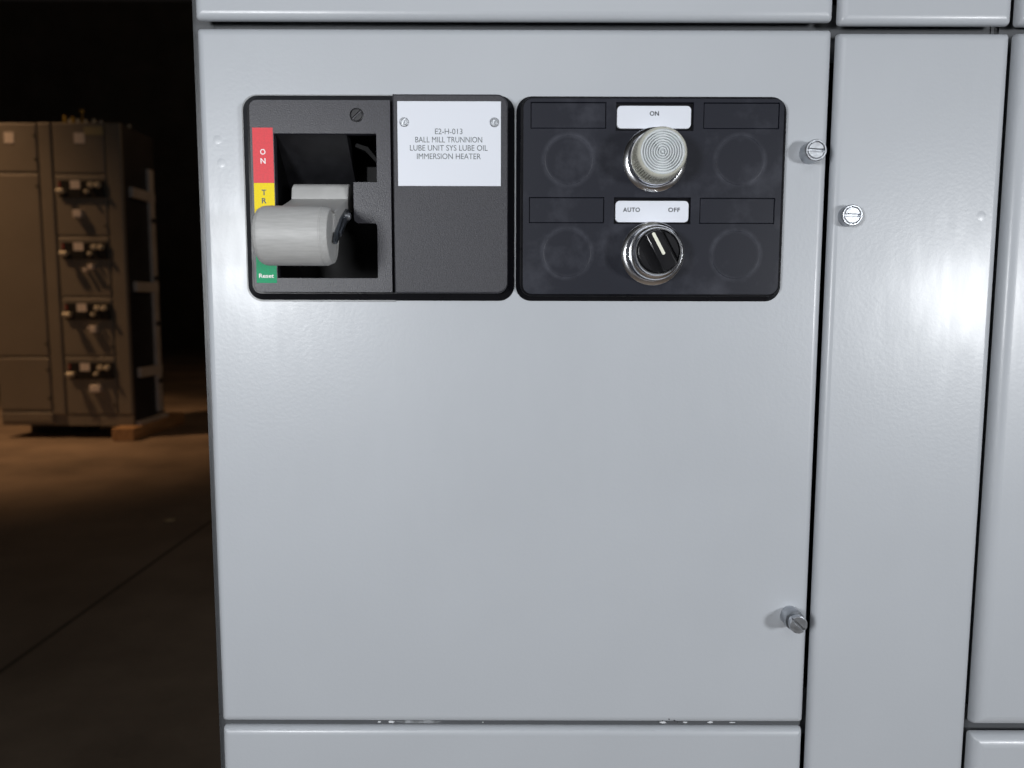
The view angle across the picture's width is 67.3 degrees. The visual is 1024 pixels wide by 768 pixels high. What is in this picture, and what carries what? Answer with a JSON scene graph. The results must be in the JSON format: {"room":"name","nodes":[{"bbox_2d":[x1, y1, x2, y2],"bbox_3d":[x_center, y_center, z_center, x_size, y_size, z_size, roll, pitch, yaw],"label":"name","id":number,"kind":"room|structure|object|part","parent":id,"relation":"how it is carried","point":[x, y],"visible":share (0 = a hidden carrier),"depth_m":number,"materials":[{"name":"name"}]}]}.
{"room":"electrical equipment warehouse","nodes":[
{"label":"electrical equipment warehouse","id":0,"kind":"room"},
{"bbox_2d":[0,1,204,347],"bbox_3d":[-2.988,-4.837,18.218,22.000,8.000,0.200,0,6,0],"label":"wall","id":1,"kind":"structure","parent":0,"point":[125,63],"depth_m":17.91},
{"bbox_2d":[0,348,220,767],"bbox_3d":[-3.001,0.304,7.684,22.000,0.100,22.200,0,6,0],"label":"floor","id":2,"kind":"structure","parent":0,"point":[108,648],"depth_m":2.77,"materials":[{"name":"concrete"}]},
{"bbox_2d":[0,123,99,431],"bbox_3d":[-3.711,-0.792,6.123,0.519,2.392,0.544,0,6,0],"label":"tall cabinet","id":3,"kind":"object","parent":2,"relation":"on","point":[33,382],"visible":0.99,"depth_m":5.87,"materials":[{"name":"grey metal"}]},
{"bbox_3d":[-3.763,-1.773,5.779,0.402,0.363,0.030,0,6,0],"label":"door","id":4,"kind":"part","parent":3,"relation":"part of","materials":[{"name":"beige paint"}]},
{"bbox_3d":[-3.765,-0.899,5.868,0.402,1.378,0.030,0,6,0],"label":"door","id":5,"kind":"part","parent":3,"relation":"part of","materials":[{"name":"beige paint"}]},
{"bbox_3d":[-3.767,0.000,5.959,0.402,0.412,0.030,0,6,0],"label":"door","id":6,"kind":"part","parent":3,"relation":"part of","materials":[{"name":"beige paint"}]},
{"bbox_3d":[-3.766,0.259,5.986,0.406,0.085,0.030,0,6,0],"label":"rail","id":7,"kind":"part","parent":3,"relation":"part of","materials":[{"name":"grey metal"}]},
{"bbox_3d":[-3.507,-0.859,5.872,0.098,2.207,0.030,0,6,0],"label":"wireway door","id":8,"kind":"part","parent":3,"relation":"part of","materials":[{"name":"beige paint"}]},
{"bbox_2d":[112,412,183,440],"bbox_3d":[-2.971,0.341,6.323,0.170,0.101,0.915,0,6,0],"label":"skid timber","id":9,"kind":"object","parent":2,"relation":"on","point":[120,433],"visible":0.97,"depth_m":6.08,"materials":[{"name":"brown wood"}]},
{"bbox_2d":[52,109,167,425],"bbox_3d":[-3.176,-0.897,6.079,0.547,2.409,0.610,0,6,0],"label":"tall cabinet","id":10,"kind":"object","parent":9,"relation":"on","point":[105,189],"visible":1,"depth_m":5.90,"materials":[{"name":"metal"}]},
{"bbox_3d":[-3.373,-1.441,5.753,0.055,0.036,0.070,0,6,0],"label":"handle","id":11,"kind":"part","parent":10,"relation":"part of","materials":[{"name":"beige plastic"}]},
{"bbox_3d":[-3.374,-0.983,5.799,0.055,0.036,0.070,0,6,0],"label":"handle","id":12,"kind":"part","parent":10,"relation":"part of","materials":[{"name":"beige plastic"}]},
{"bbox_3d":[-3.375,-0.527,5.846,0.055,0.036,0.070,0,6,0],"label":"handle","id":13,"kind":"part","parent":10,"relation":"part of","materials":[{"name":"beige plastic"}]},
{"bbox_3d":[-3.376,-0.074,5.891,0.055,0.036,0.070,0,6,0],"label":"handle","id":14,"kind":"part","parent":10,"relation":"part of","materials":[{"name":"beige plastic"}]},
{"bbox_3d":[-3.249,-1.769,5.780,0.387,0.376,0.030,0,6,0],"label":"door","id":15,"kind":"part","parent":10,"relation":"part of","materials":[{"name":"beige paint"}]},
{"bbox_3d":[-3.235,-1.469,5.785,0.346,0.130,0.020,0,6,0],"label":"operator panel","id":16,"kind":"part","parent":10,"relation":"part of","materials":[{"name":"black plastic"}]},
{"bbox_3d":[-3.250,-1.348,5.822,0.387,0.454,0.030,0,6,0],"label":"door","id":17,"kind":"part","parent":10,"relation":"part of","materials":[{"name":"beige paint"}]},
{"bbox_3d":[-3.236,-1.011,5.832,0.346,0.130,0.020,0,6,0],"label":"operator panel","id":18,"kind":"part","parent":10,"relation":"part of","materials":[{"name":"black plastic"}]},
{"bbox_3d":[-3.251,-0.891,5.869,0.387,0.453,0.030,0,6,0],"label":"door","id":19,"kind":"part","parent":10,"relation":"part of","materials":[{"name":"beige paint"}]},
{"bbox_3d":[-3.238,-0.555,5.878,0.346,0.130,0.020,0,6,0],"label":"operator panel","id":20,"kind":"part","parent":10,"relation":"part of","materials":[{"name":"black plastic"}]},
{"bbox_3d":[-3.252,-0.436,5.915,0.387,0.449,0.030,0,6,0],"label":"door","id":21,"kind":"part","parent":10,"relation":"part of","materials":[{"name":"beige paint"}]},
{"bbox_2d":[87,182,93,187],"bbox_3d":[-3.158,-1.491,5.757,0.041,0.041,0.032,0,6,0],"label":"light","id":22,"kind":"object","parent":10,"relation":"attached to","point":[89,184],"depth_m":5.76,"materials":[{"name":"beige plastic"}]},
{"bbox_3d":[-3.239,-0.102,5.924,0.346,0.130,0.020,0,6,0],"label":"operator panel","id":23,"kind":"part","parent":10,"relation":"part of","materials":[{"name":"black plastic"}]},
{"bbox_3d":[-3.253,0.015,5.961,0.387,0.446,0.030,0,6,0],"label":"door","id":24,"kind":"part","parent":10,"relation":"part of","materials":[{"name":"beige paint"}]},
{"bbox_2d":[90,244,96,249],"bbox_3d":[-3.159,-1.033,5.803,0.041,0.041,0.032,0,6,0],"label":"light","id":25,"kind":"object","parent":10,"relation":"attached to","point":[92,246],"depth_m":5.81,"materials":[{"name":"beige plastic"}]},
{"bbox_2d":[93,305,99,310],"bbox_3d":[-3.161,-0.577,5.849,0.041,0.041,0.032,0,6,0],"label":"light","id":26,"kind":"object","parent":10,"relation":"attached to","point":[95,307],"depth_m":5.86,"materials":[{"name":"beige plastic"}]},
{"bbox_2d":[94,182,100,187],"bbox_3d":[-3.106,-1.491,5.757,0.041,0.041,0.032,0,6,0],"label":"light","id":27,"kind":"object","parent":10,"relation":"attached to","point":[96,184],"depth_m":5.76,"materials":[{"name":"beige plastic"}]},
{"bbox_3d":[-3.194,0.283,5.991,0.507,0.078,0.025,0,6,0],"label":"rail","id":28,"kind":"part","parent":10,"relation":"part of","materials":[{"name":"grey metal"}]},
{"bbox_3d":[-2.995,-0.858,5.872,0.114,2.207,0.030,0,6,0],"label":"wireway door","id":29,"kind":"part","parent":10,"relation":"part of","materials":[{"name":"beige paint"}]},
{"bbox_2d":[164,518,175,521],"bbox_3d":[-1.642,0.653,3.688,0.050,0.011,0.035,-3,7,-28],"label":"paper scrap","id":30,"kind":"object","parent":2,"relation":"on","point":[169,519],"visible":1,"depth_m":3.69,"materials":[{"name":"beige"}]},
{"bbox_2d":[192,0,993,767],"bbox_3d":[0.054,-0.192,0.765,0.531,2.300,0.525,0,6,0],"label":"tall cabinet","id":31,"kind":"object","parent":2,"relation":"on","point":[831,26],"visible":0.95,"depth_m":0.53,"materials":[{"name":"grey metal"}]},
{"bbox_2d":[224,724,800,767],"bbox_3d":[0.000,0.467,0.571,0.409,0.454,0.016,0,6,0],"label":"door","id":32,"kind":"structure","parent":31,"relation":"attached to","point":[246,745],"depth_m":0.54,"materials":[{"name":"grey paint"}]},
{"bbox_3d":[0.000,0.239,0.551,0.408,0.004,0.012,0,6,0],"label":"slot rail","id":33,"kind":"part","parent":31,"relation":"part of","materials":[{"name":"grey metal"}]},
{"bbox_2d":[196,0,831,22],"bbox_3d":[0.002,-0.460,0.477,0.409,0.454,0.016,0,6,0],"label":"door","id":34,"kind":"structure","parent":31,"relation":"attached to","point":[532,11],"depth_m":0.49,"materials":[{"name":"grey paint"}]},
{"bbox_2d":[198,29,830,722],"bbox_3d":[0.001,0.005,0.516,0.409,0.469,0.033,0,6,0],"label":"door","id":35,"kind":"structure","parent":31,"relation":"attached to","point":[514,507],"depth_m":0.52,"materials":[{"name":"grey paint"}]},
{"bbox_2d":[242,94,514,301],"bbox_3d":[-0.087,-0.120,0.493,0.176,0.133,0.114,0,6,0],"label":"operator","id":36,"kind":"object","parent":35,"relation":"attached to","point":[394,197],"visible":1,"depth_m":0.49,"materials":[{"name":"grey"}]},
{"bbox_3d":[-0.125,-0.109,0.489,0.037,0.042,0.060,0,6,0],"label":"handle","id":37,"kind":"part","parent":36,"relation":"part of","materials":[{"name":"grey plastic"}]},
{"bbox_3d":[-0.122,-0.120,0.496,0.090,0.121,0.006,0,6,0],"label":"plate","id":38,"kind":"part","parent":36,"relation":"part of","materials":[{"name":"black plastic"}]},
{"bbox_3d":[0.090,-0.120,0.499,0.175,0.131,0.008,0,6,0],"label":"pilot device panel","id":39,"kind":"part","parent":35,"relation":"part of","materials":[{"name":"black plastic"}]},
{"bbox_3d":[0.090,-0.111,0.497,0.047,0.014,0.002,0,6,0],"label":"legend plate","id":40,"kind":"part","parent":35,"relation":"part of","materials":[{"name":"white plastic"}]},
{"bbox_2d":[621,221,683,284],"bbox_3d":[0.091,-0.083,0.487,0.041,0.041,0.026,0,6,0],"label":"switch","id":41,"kind":"object","parent":35,"relation":"attached to","point":[652,253],"visible":1,"depth_m":0.48,"materials":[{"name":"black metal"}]},
{"bbox_3d":[0.091,-0.083,0.481,0.026,0.026,0.014,0,6,0],"label":"knob","id":42,"kind":"part","parent":41,"relation":"part of","materials":[{"name":"black plastic"}]},
{"bbox_3d":[0.091,-0.170,0.491,0.047,0.014,0.002,0,6,0],"label":"legend plate","id":43,"kind":"part","parent":35,"relation":"part of","materials":[{"name":"white plastic"}]},
{"bbox_2d":[623,126,686,191],"bbox_3d":[0.091,-0.142,0.480,0.041,0.041,0.027,0,6,0],"label":"light","id":44,"kind":"object","parent":35,"relation":"attached to","point":[654,158],"visible":1,"depth_m":0.47,"materials":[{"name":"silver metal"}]},
{"bbox_3d":[0.060,-0.234,0.518,0.514,0.037,0.014,0,6,0],"label":"cross rail","id":45,"kind":"part","parent":31,"relation":"part of","materials":[{"name":"grey metal"}]},
{"bbox_3d":[0.059,0.236,0.566,0.514,0.035,0.014,0,6,0],"label":"cross rail","id":46,"kind":"part","parent":31,"relation":"part of","materials":[{"name":"grey metal"}]},
{"bbox_2d":[804,34,1007,767],"bbox_3d":[0.264,0.227,0.543,0.111,0.911,0.023,0,6,0],"label":"door","id":47,"kind":"structure","parent":31,"relation":"attached to","point":[917,120],"depth_m":0.52,"materials":[{"name":"grey paint"}]},
{"bbox_2d":[836,0,1010,26],"bbox_3d":[0.266,-0.761,0.447,0.111,1.064,0.016,0,6,0],"label":"door","id":48,"kind":"structure","parent":31,"relation":"attached to","point":[852,13],"depth_m":0.49,"materials":[{"name":"grey paint"}]},
{"bbox_2d":[961,0,1023,767],"bbox_3d":[0.587,-0.191,0.771,0.534,2.300,0.513,0,6,0],"label":"tall cabinet","id":49,"kind":"object","parent":2,"relation":"on","point":[1010,30],"visible":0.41,"depth_m":0.54,"materials":[{"name":"grey metal"}]},
{"bbox_3d":[0.520,0.243,0.565,0.398,0.024,0.016,0,6,0],"label":"cross rail","id":50,"kind":"part","parent":49,"relation":"part of","materials":[{"name":"grey metal"}]},
{"bbox_2d":[964,730,1023,767],"bbox_3d":[0.526,0.604,0.585,0.404,0.715,0.016,0,6,0],"label":"door","id":51,"kind":"structure","parent":49,"relation":"attached to","point":[983,748],"depth_m":0.54,"materials":[{"name":"grey paint"}]},
{"bbox_2d":[967,34,1023,722],"bbox_3d":[0.527,0.007,0.524,0.404,0.470,0.016,0,6,0],"label":"door","id":52,"kind":"structure","parent":49,"relation":"attached to","point":[996,687],"depth_m":0.52,"materials":[{"name":"grey paint"}]},
{"bbox_3d":[0.521,-0.231,0.517,0.398,0.024,0.016,0,6,0],"label":"cross rail","id":53,"kind":"part","parent":49,"relation":"part of","materials":[{"name":"grey metal"}]},
{"bbox_2d":[1013,0,1023,26],"bbox_3d":[0.529,-0.458,0.477,0.404,0.455,0.016,0,6,0],"label":"door","id":54,"kind":"structure","parent":49,"relation":"attached to","point":[1018,14],"depth_m":0.50,"materials":[{"name":"grey paint"}]}
]}

